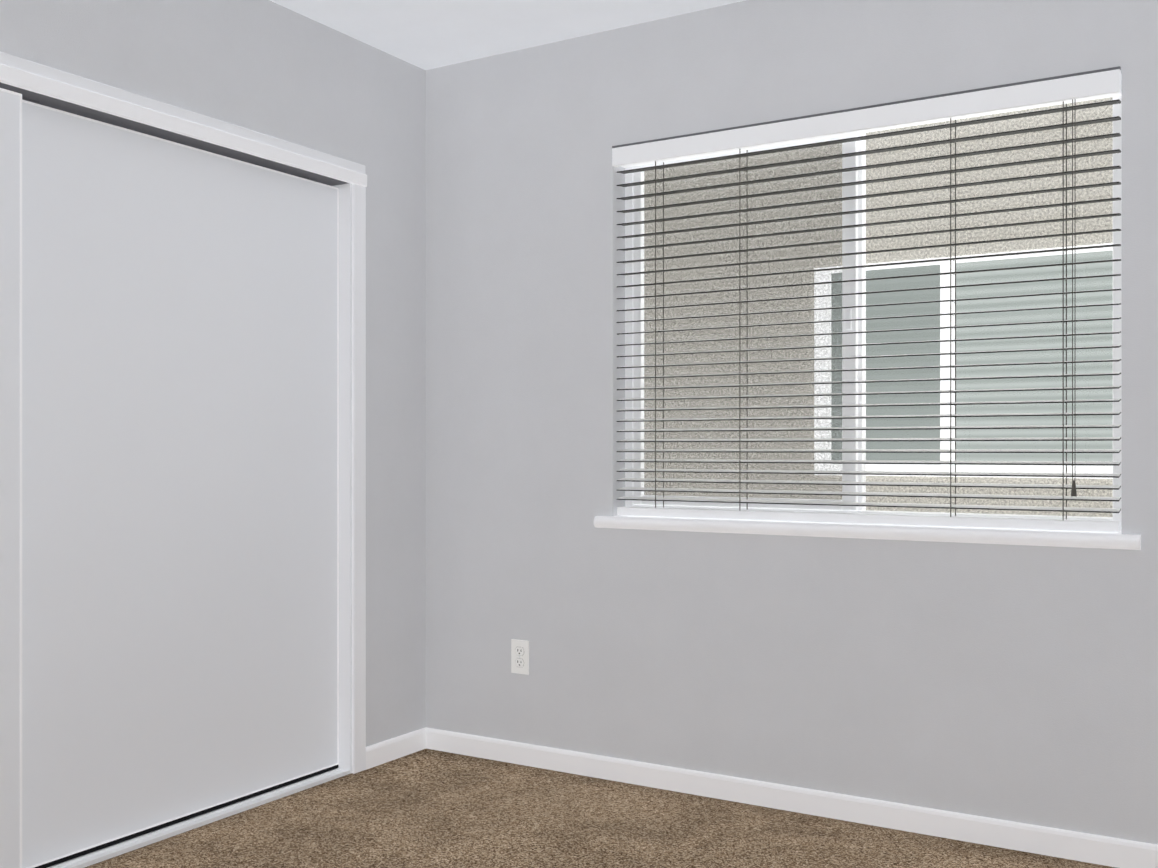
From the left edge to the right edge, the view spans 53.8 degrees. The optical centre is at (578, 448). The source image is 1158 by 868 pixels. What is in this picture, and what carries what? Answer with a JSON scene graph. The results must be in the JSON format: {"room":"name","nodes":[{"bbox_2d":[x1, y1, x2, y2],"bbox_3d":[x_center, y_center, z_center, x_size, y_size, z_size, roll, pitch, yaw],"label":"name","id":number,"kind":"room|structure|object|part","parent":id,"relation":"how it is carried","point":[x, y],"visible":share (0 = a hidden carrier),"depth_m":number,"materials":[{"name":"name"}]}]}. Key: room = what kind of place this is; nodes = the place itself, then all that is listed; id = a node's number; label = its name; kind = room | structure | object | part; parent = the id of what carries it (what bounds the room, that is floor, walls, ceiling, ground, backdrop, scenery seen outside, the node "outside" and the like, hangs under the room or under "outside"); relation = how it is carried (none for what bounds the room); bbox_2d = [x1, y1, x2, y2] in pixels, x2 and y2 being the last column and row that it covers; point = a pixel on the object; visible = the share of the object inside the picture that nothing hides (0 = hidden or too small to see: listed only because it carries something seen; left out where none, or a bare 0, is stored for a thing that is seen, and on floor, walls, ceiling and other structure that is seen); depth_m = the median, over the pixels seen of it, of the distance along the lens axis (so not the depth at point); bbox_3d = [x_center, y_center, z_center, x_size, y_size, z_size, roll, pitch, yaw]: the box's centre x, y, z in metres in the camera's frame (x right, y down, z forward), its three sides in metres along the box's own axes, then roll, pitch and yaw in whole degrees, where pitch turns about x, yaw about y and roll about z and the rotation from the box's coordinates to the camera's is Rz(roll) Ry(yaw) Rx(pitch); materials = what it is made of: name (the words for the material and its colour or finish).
{"room":"empty bedroom","nodes":[
{"label":"empty bedroom","id":0,"kind":"room"},
{"bbox_2d":[0,0,425,772],"bbox_3d":[-1.587,-0.095,2.553,0.150,2.540,3.750,0,0,31],"label":"wall","id":1,"kind":"structure","parent":0,"point":[272,68],"depth_m":3.85,"materials":[{"name":"paint"}]},
{"bbox_2d":[0,51,366,867],"bbox_3d":[-1.421,0.062,2.761,0.120,2.025,2.558,0,0,31],"label":"closet","id":2,"kind":"object","parent":1,"relation":"attached to","point":[168,488],"depth_m":3.21,"materials":[{"name":"white wood"}]},
{"bbox_3d":[-1.706,0.080,2.260,0.031,1.963,1.274,0,0,31],"label":"door","id":3,"kind":"part","parent":2,"relation":"part of","materials":[{"name":"white paint"}]},
{"bbox_2d":[366,727,425,769],"bbox_3d":[-0.641,1.039,3.960,0.013,0.072,0.302,0,0,31],"label":"baseboard","id":4,"kind":"structure","parent":1,"relation":"attached to","point":[400,746],"depth_m":3.96,"materials":[{"name":"white paint"}]},
{"bbox_2d":[87,776,342,866],"bbox_3d":[-1.664,1.125,2.909,0.650,0.100,2.440,0,0,31],"label":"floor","id":5,"kind":"structure","parent":0,"point":[209,823],"depth_m":3.30,"materials":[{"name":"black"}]},
{"bbox_2d":[85,749,1115,867],"bbox_3d":[-0.245,1.125,1.654,3.078,0.100,3.900,0,0,31],"label":"floor carpet","id":6,"kind":"object","parent":5,"relation":"on","point":[427,808],"visible":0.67,"depth_m":3.20,"materials":[{"name":"brown carpet"}]},
{"bbox_2d":[270,0,745,69],"bbox_3d":[-0.484,-1.415,1.886,4.028,0.100,4.050,0,0,31],"label":"ceiling","id":7,"kind":"structure","parent":0,"point":[427,34],"depth_m":3.64,"materials":[{"name":"paint"}]},
{"bbox_2d":[426,0,1157,844],"bbox_3d":[0.803,-0.095,3.387,3.378,2.540,0.150,0,0,31],"label":"wall","id":8,"kind":"structure","parent":0,"point":[1004,682],"depth_m":3.51,"materials":[{"name":"paint"}]},
{"bbox_2d":[511,639,528,674],"bbox_3d":[-0.202,0.710,3.902,0.072,0.116,0.007,0,0,31],"label":"electrical outlet","id":9,"kind":"object","parent":8,"relation":"attached to","point":[519,656],"visible":1,"depth_m":3.90,"materials":[{"name":"white plastic"}]},
{"bbox_2d":[426,727,1157,867],"bbox_3d":[0.753,1.039,3.322,3.060,0.072,0.013,0,0,31],"label":"baseboard","id":10,"kind":"structure","parent":8,"relation":"attached to","point":[1078,846],"depth_m":3.34,"materials":[{"name":"white paint"}]},
{"bbox_2d":[594,515,1140,549],"bbox_3d":[0.762,0.238,3.352,1.602,0.038,0.112,0,0,31],"label":"window sill","id":11,"kind":"structure","parent":8,"relation":"attached to","point":[1088,539],"depth_m":3.23,"materials":[{"name":"white paint"}]},
{"bbox_2d":[625,96,1121,531],"bbox_3d":[0.809,-0.382,3.421,1.502,1.202,0.080,0,0,31],"label":"window","id":12,"kind":"structure","parent":8,"relation":"in","point":[847,247],"depth_m":3.49,"materials":[{"name":"white plastic"}]},
{"bbox_2d":[612,66,1121,531],"bbox_3d":[0.767,-0.383,3.351,1.498,1.199,0.080,0,0,31],"label":"window blinds","id":13,"kind":"object","parent":12,"relation":"attached to","point":[1065,89],"visible":1,"depth_m":3.27,"materials":[{"name":"white plastic"}]},
{"label":"outside","id":14,"kind":"structure","parent":0,"visible":0},
{"bbox_2d":[644,97,1112,516],"bbox_3d":[2.051,-2.125,4.560,20.000,7.600,3.150,0,0,31],"label":"neighboring building","id":15,"kind":"structure","parent":14,"point":[1011,203],"depth_m":6.25,"materials":[{"name":"paint"}]}
]}

